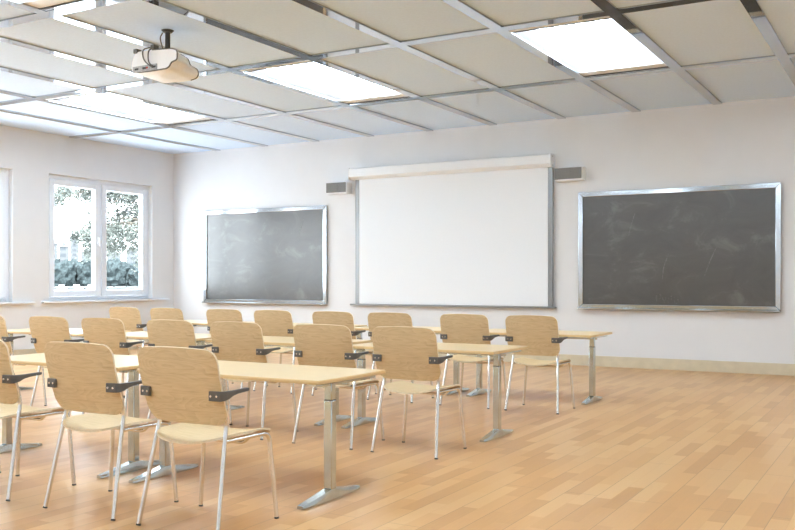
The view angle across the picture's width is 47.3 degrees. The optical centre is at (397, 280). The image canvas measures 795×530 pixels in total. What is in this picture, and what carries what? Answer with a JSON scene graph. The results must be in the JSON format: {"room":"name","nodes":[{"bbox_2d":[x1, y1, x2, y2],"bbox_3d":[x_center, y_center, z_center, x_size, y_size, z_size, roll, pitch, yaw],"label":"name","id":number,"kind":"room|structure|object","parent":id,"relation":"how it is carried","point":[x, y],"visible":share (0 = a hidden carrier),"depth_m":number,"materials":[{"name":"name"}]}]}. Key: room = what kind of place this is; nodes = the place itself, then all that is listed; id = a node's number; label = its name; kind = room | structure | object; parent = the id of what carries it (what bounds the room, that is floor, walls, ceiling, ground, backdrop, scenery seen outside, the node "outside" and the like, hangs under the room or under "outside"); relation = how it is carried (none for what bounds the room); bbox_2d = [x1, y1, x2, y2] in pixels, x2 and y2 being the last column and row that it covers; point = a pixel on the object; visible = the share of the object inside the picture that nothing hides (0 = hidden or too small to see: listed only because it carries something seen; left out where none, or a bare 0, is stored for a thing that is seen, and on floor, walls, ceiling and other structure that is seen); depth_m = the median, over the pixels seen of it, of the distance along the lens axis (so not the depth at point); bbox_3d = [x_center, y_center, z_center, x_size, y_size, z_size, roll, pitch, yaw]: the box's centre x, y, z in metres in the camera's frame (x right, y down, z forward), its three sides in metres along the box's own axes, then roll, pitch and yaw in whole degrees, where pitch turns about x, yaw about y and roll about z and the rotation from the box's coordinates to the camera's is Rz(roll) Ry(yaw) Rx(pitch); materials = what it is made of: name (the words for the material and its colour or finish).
{"room":"classroom","nodes":[
{"label":"classroom","id":0,"kind":"room"},
{"bbox_2d":[0,125,173,349],"bbox_3d":[-8.770,-0.784,11.884,0.300,4.265,16.060,0,0,30],"label":"wall","id":1,"kind":"structure","parent":0,"point":[30,156],"depth_m":16.13,"materials":[{"name":"paint"}]},
{"bbox_2d":[0,168,34,303],"bbox_3d":[-7.169,-0.752,14.490,0.275,2.300,3.060,0,0,30],"label":"window","id":2,"kind":"structure","parent":1,"relation":"in","point":[4,173],"depth_m":15.39,"materials":[{"name":"plastic"}]},
{"bbox_2d":[13,340,148,354],"bbox_3d":[-8.636,1.266,11.794,0.022,0.165,16.038,0,0,30],"label":"baseboard","id":3,"kind":"structure","parent":1,"relation":"attached to","point":[22,351],"depth_m":15.69,"materials":[{"name":"paint"}]},
{"bbox_2d":[41,174,169,302],"bbox_3d":[-5.547,-0.752,17.310,0.275,2.300,3.080,0,0,30],"label":"window","id":4,"kind":"structure","parent":1,"relation":"in","point":[98,292],"depth_m":17.17,"materials":[{"name":"plastic"}]},
{"bbox_2d":[0,348,794,529],"bbox_3d":[-1.402,1.423,7.645,17.300,0.150,16.460,0,0,30],"label":"floor","id":5,"kind":"structure","parent":0,"point":[661,449],"depth_m":6.69,"materials":[{"name":"brown wood"}]},
{"bbox_2d":[0,316,46,405],"bbox_3d":[-4.165,0.852,9.682,0.628,1.001,0.553,0,0,30],"label":"chair","id":6,"kind":"object","parent":5,"relation":"on","point":[4,335],"visible":0.27,"depth_m":9.40,"materials":[{"name":"beige wood"}]},
{"bbox_2d":[0,339,75,500],"bbox_3d":[-2.507,0.852,5.889,0.628,1.001,0.553,0,0,30],"label":"chair","id":7,"kind":"object","parent":5,"relation":"on","point":[10,395],"visible":0.96,"depth_m":5.65,"materials":[{"name":"beige wood"}]},
{"bbox_2d":[29,316,83,414],"bbox_3d":[-3.347,0.852,9.211,0.628,1.001,0.553,0,0,30],"label":"chair","id":8,"kind":"object","parent":5,"relation":"on","point":[44,329],"visible":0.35,"depth_m":9.01,"materials":[{"name":"beige wood"}]},
{"bbox_2d":[7,328,130,389],"bbox_3d":[-4.051,0.973,10.807,1.505,0.750,0.900,0,0,30],"label":"desk","id":9,"kind":"object","parent":5,"relation":"on","point":[73,332],"visible":0.26,"depth_m":10.81,"materials":[{"name":"wood"}]},
{"bbox_2d":[0,353,158,478],"bbox_3d":[-2.412,0.973,6.911,1.505,0.750,0.900,0,0,30],"label":"desk","id":10,"kind":"object","parent":5,"relation":"on","point":[123,363],"visible":0.51,"depth_m":6.45,"materials":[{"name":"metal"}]},
{"bbox_2d":[43,342,178,520],"bbox_3d":[-1.723,0.852,5.438,0.628,1.001,0.553,0,0,30],"label":"chair","id":11,"kind":"object","parent":5,"relation":"on","point":[83,377],"visible":0.97,"depth_m":5.26,"materials":[{"name":"beige wood"}]},
{"bbox_2d":[81,318,143,413],"bbox_3d":[-2.686,0.852,8.830,0.628,1.001,0.553,0,0,30],"label":"chair","id":12,"kind":"object","parent":5,"relation":"on","point":[110,332],"visible":0.41,"depth_m":8.58,"materials":[{"name":"beige wood"}]},
{"bbox_2d":[109,307,148,379],"bbox_3d":[-3.549,0.852,12.384,0.628,1.001,0.553,0,0,30],"label":"chair","id":13,"kind":"object","parent":5,"relation":"on","point":[130,316],"visible":0.34,"depth_m":12.14,"materials":[{"name":"beige wood"}]},
{"bbox_2d":[123,331,211,398],"bbox_3d":[-2.593,0.973,9.969,1.505,0.750,0.900,0,0,30],"label":"desk","id":14,"kind":"object","parent":5,"relation":"on","point":[140,335],"visible":0.12,"depth_m":9.77,"materials":[{"name":"wood"}]},
{"bbox_2d":[150,308,206,349],"bbox_3d":[-2.887,0.852,12.003,0.628,1.001,0.553,0,0,30],"label":"chair","id":15,"kind":"object","parent":5,"relation":"on","point":[156,313],"visible":0.18,"depth_m":11.77,"materials":[{"name":"beige wood"}]},
{"bbox_2d":[146,320,231,424],"bbox_3d":[-1.937,0.852,8.399,0.628,1.001,0.553,0,0,30],"label":"chair","id":16,"kind":"object","parent":5,"relation":"on","point":[170,333],"visible":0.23,"depth_m":8.18,"materials":[{"name":"beige wood"}]},
{"bbox_2d":[136,346,278,529],"bbox_3d":[-1.062,0.852,5.058,0.628,1.001,0.553,0,0,30],"label":"chair","id":17,"kind":"object","parent":5,"relation":"on","point":[180,384],"visible":1,"depth_m":4.88,"materials":[{"name":"brown wood"}]},
{"bbox_2d":[184,320,254,326],"bbox_3d":[-2.742,0.973,13.083,1.505,0.750,0.900,0,0,30],"label":"desk","id":18,"kind":"object","parent":5,"relation":"on","point":[201,323],"visible":0.02,"depth_m":13.25,"materials":[{"name":"wood"}]},
{"bbox_2d":[206,309,267,387],"bbox_3d":[-2.047,0.852,11.520,0.628,1.001,0.553,0,0,30],"label":"chair","id":19,"kind":"object","parent":5,"relation":"on","point":[213,315],"visible":0.2,"depth_m":11.29,"materials":[{"name":"beige wood"}]},
{"bbox_2d":[210,321,297,439],"bbox_3d":[-1.276,0.852,8.019,0.628,1.001,0.553,0,0,30],"label":"chair","id":20,"kind":"object","parent":5,"relation":"on","point":[231,341],"visible":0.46,"depth_m":7.81,"materials":[{"name":"beige wood"}]},
{"bbox_2d":[129,360,385,509],"bbox_3d":[-0.954,0.973,6.072,1.505,0.750,0.900,0,0,30],"label":"desk","id":21,"kind":"object","parent":5,"relation":"on","point":[320,376],"visible":0.68,"depth_m":5.76,"materials":[{"name":"laminate"}]},
{"bbox_2d":[253,310,316,393],"bbox_3d":[-1.386,0.852,11.140,0.628,1.001,0.553,0,0,30],"label":"chair","id":22,"kind":"object","parent":5,"relation":"on","point":[271,322],"visible":0.48,"depth_m":10.93,"materials":[{"name":"beige wood"}]},
{"bbox_2d":[205,336,371,425],"bbox_3d":[-1.135,0.973,9.130,1.505,0.750,0.900,0,0,30],"label":"desk","id":23,"kind":"object","parent":5,"relation":"on","point":[268,340],"visible":0.28,"depth_m":8.91,"materials":[{"name":"wood"}]},
{"bbox_2d":[293,323,366,326],"bbox_3d":[-1.284,0.973,12.244,1.505,0.750,0.900,0,0,30],"label":"desk","id":24,"kind":"object","parent":5,"relation":"on","point":[294,324],"visible":0.02,"depth_m":12.37,"materials":[{"name":"wood"}]},
{"bbox_2d":[292,324,384,449],"bbox_3d":[-0.496,0.852,7.570,0.628,1.001,0.553,0,0,30],"label":"chair","id":25,"kind":"object","parent":5,"relation":"on","point":[327,345],"visible":0.64,"depth_m":7.37,"materials":[{"name":"beige wood"}]},
{"bbox_2d":[312,311,376,395],"bbox_3d":[-0.633,0.852,10.706,0.628,1.001,0.553,0,0,30],"label":"chair","id":26,"kind":"object","parent":5,"relation":"on","point":[346,319],"visible":0.28,"depth_m":10.46,"materials":[{"name":"beige wood"}]},
{"bbox_2d":[367,312,433,402],"bbox_3d":[0.029,0.852,10.326,0.628,1.001,0.553,0,0,30],"label":"chair","id":27,"kind":"object","parent":5,"relation":"on","point":[375,319],"visible":0.28,"depth_m":10.12,"materials":[{"name":"beige wood"}]},
{"bbox_2d":[350,326,468,394],"bbox_3d":[0.174,0.973,11.405,1.505,0.750,0.900,0,0,30],"label":"desk","id":28,"kind":"object","parent":5,"relation":"on","point":[437,330],"visible":0.23,"depth_m":10.93,"materials":[{"name":"wood"}]},
{"bbox_2d":[370,326,466,458],"bbox_3d":[0.165,0.852,7.190,0.628,1.001,0.553,0,0,30],"label":"chair","id":29,"kind":"object","parent":5,"relation":"on","point":[405,353],"visible":0.99,"depth_m":7.01,"materials":[{"name":"beige wood"}]},
{"bbox_2d":[341,342,527,441],"bbox_3d":[0.322,0.973,8.291,1.505,0.750,0.900,0,0,30],"label":"desk","id":30,"kind":"object","parent":5,"relation":"on","point":[496,351],"visible":0.81,"depth_m":7.99,"materials":[{"name":"wood"}]},
{"bbox_2d":[439,314,506,408],"bbox_3d":[0.825,0.852,9.867,0.628,1.001,0.553,0,0,30],"label":"chair","id":31,"kind":"object","parent":5,"relation":"on","point":[455,328],"visible":0.78,"depth_m":9.68,"materials":[{"name":"beige wood"}]},
{"bbox_2d":[466,329,611,404],"bbox_3d":[1.632,0.973,10.566,1.505,0.750,0.900,0,0,30],"label":"desk","id":32,"kind":"object","parent":5,"relation":"on","point":[592,336],"visible":0.77,"depth_m":10.26,"materials":[{"name":"wood"}]},
{"bbox_2d":[504,315,574,413],"bbox_3d":[1.486,0.852,9.487,0.628,1.001,0.553,0,0,30],"label":"chair","id":33,"kind":"object","parent":5,"relation":"on","point":[540,333],"visible":0.98,"depth_m":9.30,"materials":[{"name":"beige wood"}]},
{"bbox_2d":[0,0,794,153],"bbox_3d":[-1.402,-2.808,7.645,17.300,0.418,16.460,0,0,30],"label":"ceiling","id":34,"kind":"structure","parent":0,"point":[460,63],"depth_m":10.79,"materials":[{"name":"tile"}]},
{"bbox_2d":[16,0,94,10],"bbox_3d":[-3.565,-2.663,7.394,1.070,0.128,2.546,0,0,30],"label":"ceiling lamp","id":35,"kind":"object","parent":34,"relation":"attached to","point":[46,5],"visible":1,"depth_m":8.54,"materials":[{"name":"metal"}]},
{"bbox_2d":[44,92,214,125],"bbox_3d":[-3.997,-2.663,13.863,1.070,0.128,2.546,0,0,30],"label":"ceiling lamp","id":36,"kind":"object","parent":34,"relation":"attached to","point":[93,100],"visible":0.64,"depth_m":14.04,"materials":[{"name":"white plastic"}]},
{"bbox_2d":[131,29,199,82],"bbox_3d":[-2.378,-2.365,9.445,0.714,0.503,0.573,0,0,30],"label":"ceiling projector","id":37,"kind":"object","parent":34,"relation":"hanging from","point":[163,65],"visible":1,"depth_m":9.29,"materials":[{"name":"white plastic"}]},
{"bbox_2d":[239,60,411,104],"bbox_3d":[-0.877,-2.663,12.067,1.070,0.128,2.546,0,0,30],"label":"ceiling lamp","id":38,"kind":"object","parent":34,"relation":"attached to","point":[307,75],"visible":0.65,"depth_m":12.21,"materials":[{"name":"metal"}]},
{"bbox_2d":[509,16,668,77],"bbox_3d":[2.244,-2.663,10.272,1.070,0.128,2.546,0,0,30],"label":"ceiling lamp","id":39,"kind":"object","parent":34,"relation":"attached to","point":[599,46],"visible":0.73,"depth_m":10.39,"materials":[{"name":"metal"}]},
{"bbox_2d":[174,96,794,363],"bbox_3d":[2.653,-0.784,14.692,17.300,4.265,0.200,0,0,30],"label":"wall","id":40,"kind":"structure","parent":0,"point":[749,141],"depth_m":14.51,"materials":[{"name":"paint"}]},
{"bbox_2d":[201,205,327,304],"bbox_3d":[-2.623,-0.475,17.538,2.991,1.844,0.123,0,0,30],"label":"chalkboard","id":41,"kind":"object","parent":40,"relation":"attached to","point":[263,255],"visible":1,"depth_m":17.51,"materials":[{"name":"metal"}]},
{"bbox_2d":[201,301,325,304],"bbox_3d":[-2.636,0.433,17.515,2.971,0.028,0.069,0,0,30],"label":"chalk tray","id":42,"kind":"object","parent":41,"relation":"on","point":[241,302],"depth_m":17.37,"materials":[{"name":"metal"}]},
{"bbox_2d":[326,182,351,194],"bbox_3d":[-1.076,-1.690,16.613,0.450,0.205,0.185,0,0,30],"label":"wall speaker","id":43,"kind":"object","parent":40,"relation":"attached to","point":[336,188],"visible":1,"depth_m":16.52,"materials":[{"name":"white plastic"}]},
{"bbox_2d":[326,182,345,192],"bbox_3d":[-1.124,-1.698,16.546,0.426,0.178,0.011,0,0,30],"label":"grille","id":44,"kind":"object","parent":43,"relation":"attached to","point":[338,187],"depth_m":16.53,"materials":[{"name":"grey metal"}]},
{"bbox_2d":[348,153,556,308],"bbox_3d":[0.826,-0.791,15.508,3.920,2.482,0.203,0,0,30],"label":"projection screen","id":45,"kind":"object","parent":40,"relation":"attached to","point":[476,232],"visible":1,"depth_m":15.41,"materials":[{"name":"white fabric"}]},
{"bbox_2d":[206,343,794,375],"bbox_3d":[2.641,1.266,14.570,16.800,0.165,0.022,0,0,30],"label":"baseboard","id":46,"kind":"structure","parent":40,"relation":"attached to","point":[583,360],"depth_m":13.70,"materials":[{"name":"paint"}]},
{"bbox_2d":[554,167,585,181],"bbox_3d":[2.742,-1.690,14.416,0.470,0.205,0.185,0,0,30],"label":"wall speaker","id":47,"kind":"object","parent":40,"relation":"attached to","point":[570,173],"visible":1,"depth_m":14.34,"materials":[{"name":"white plastic"}]},
{"bbox_2d":[577,182,780,311],"bbox_3d":[4.155,-0.475,13.638,2.986,1.844,0.123,0,0,30],"label":"chalkboard","id":48,"kind":"object","parent":40,"relation":"attached to","point":[702,248],"visible":1,"depth_m":13.61,"materials":[{"name":"stone"}]},
{"bbox_2d":[577,307,779,311],"bbox_3d":[4.142,0.433,13.615,2.966,0.028,0.069,0,0,30],"label":"chalk tray","id":49,"kind":"object","parent":48,"relation":"on","point":[739,309],"depth_m":13.42,"materials":[{"name":"metal"}]},
{"label":"outside","id":50,"kind":"structure","parent":0,"visible":0},
{"bbox_2d":[54,286,138,288],"bbox_3d":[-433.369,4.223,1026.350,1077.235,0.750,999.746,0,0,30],"label":"shore","id":51,"kind":"structure","parent":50,"point":[69,287],"depth_m":519.89,"materials":[{"name":"white"}]},
{"bbox_2d":[54,239,57,260],"bbox_3d":[-268.803,-14.221,710.877,5.375,36.138,4.002,0,0,-21],"label":"apartment tower","id":52,"kind":"structure","parent":51,"relation":"on","point":[55,244],"depth_m":709.57,"materials":[{"name":"white concrete"}]},
{"bbox_2d":[58,243,69,261],"bbox_3d":[-276.058,-13.772,750.861,8.023,35.241,5.856,0,0,-27],"label":"apartment tower","id":53,"kind":"structure","parent":51,"relation":"on","point":[63,250],"depth_m":748.72,"materials":[{"name":"white concrete"}]},
{"bbox_2d":[54,259,77,286],"bbox_3d":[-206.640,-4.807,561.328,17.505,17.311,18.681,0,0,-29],"label":"bush","id":54,"kind":"object","parent":51,"relation":"on","point":[64,271],"visible":0.85,"depth_m":555.18,"materials":[{"name":"green plant"}]},
{"bbox_2d":[70,238,78,260],"bbox_3d":[-295.195,-19.576,829.012,7.863,46.848,5.744,0,0,-26],"label":"apartment tower","id":55,"kind":"structure","parent":51,"relation":"on","point":[73,250],"depth_m":826.74,"materials":[{"name":"white concrete"}]},
{"bbox_2d":[70,259,82,278],"bbox_3d":[-205.592,-5.047,581.707,16.500,17.790,16.812,0,0,-37],"label":"tree","id":56,"kind":"object","parent":51,"relation":"on","point":[76,262],"visible":0.1,"depth_m":580.05,"materials":[{"name":"green plant"}]},
{"bbox_2d":[75,259,90,285],"bbox_3d":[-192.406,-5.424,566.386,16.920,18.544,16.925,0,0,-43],"label":"bush","id":57,"kind":"object","parent":51,"relation":"on","point":[83,271],"visible":0.5,"depth_m":559.81,"materials":[{"name":"green plant"}]},
{"bbox_2d":[107,253,121,259],"bbox_3d":[-226.712,-10.409,725.398,11.474,28.514,8.272,0,0,-16],"label":"apartment tower","id":58,"kind":"structure","parent":51,"relation":"on","point":[116,256],"depth_m":722.15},
{"bbox_2d":[107,258,125,286],"bbox_3d":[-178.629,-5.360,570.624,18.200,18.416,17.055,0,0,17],"label":"bush","id":59,"kind":"object","parent":51,"relation":"on","point":[116,272],"visible":0.77,"depth_m":565.30,"materials":[{"name":"green plant"}]},
{"bbox_2d":[123,261,131,286],"bbox_3d":[-176.598,-4.509,591.419,16.206,16.714,15.905,0,0,-20],"label":"tree","id":60,"kind":"object","parent":51,"relation":"on","point":[127,266],"visible":0.19,"depth_m":585.96,"materials":[{"name":"green plant"}]},
{"bbox_2d":[126,247,137,263],"bbox_3d":[-230.343,-12.474,786.983,9.849,32.645,7.134,0,0,-19],"label":"apartment tower","id":61,"kind":"structure","parent":51,"relation":"on","point":[128,256],"depth_m":783.89,"materials":[{"name":"white concrete"}]},
{"bbox_2d":[127,263,138,286],"bbox_3d":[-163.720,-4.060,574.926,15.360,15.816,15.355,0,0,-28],"label":"bush","id":62,"kind":"object","parent":51,"relation":"on","point":[133,280],"visible":0.44,"depth_m":569.60,"materials":[{"name":"green plant"}]},
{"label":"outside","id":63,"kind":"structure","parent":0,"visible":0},
{"bbox_3d":[-32.290,4.498,46.219,74.680,0.300,140.000,0,0,30],"label":"terrace","id":64,"kind":"object","parent":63,"visible":0},
{"bbox_2d":[54,186,138,271],"bbox_3d":[-8.518,-0.440,27.825,4.773,9.589,3.650,0,0,-35],"label":"leafy tree","id":65,"kind":"object","parent":64,"relation":"on","point":[114,225],"visible":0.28,"depth_m":27.49,"materials":[{"name":"green plant"}]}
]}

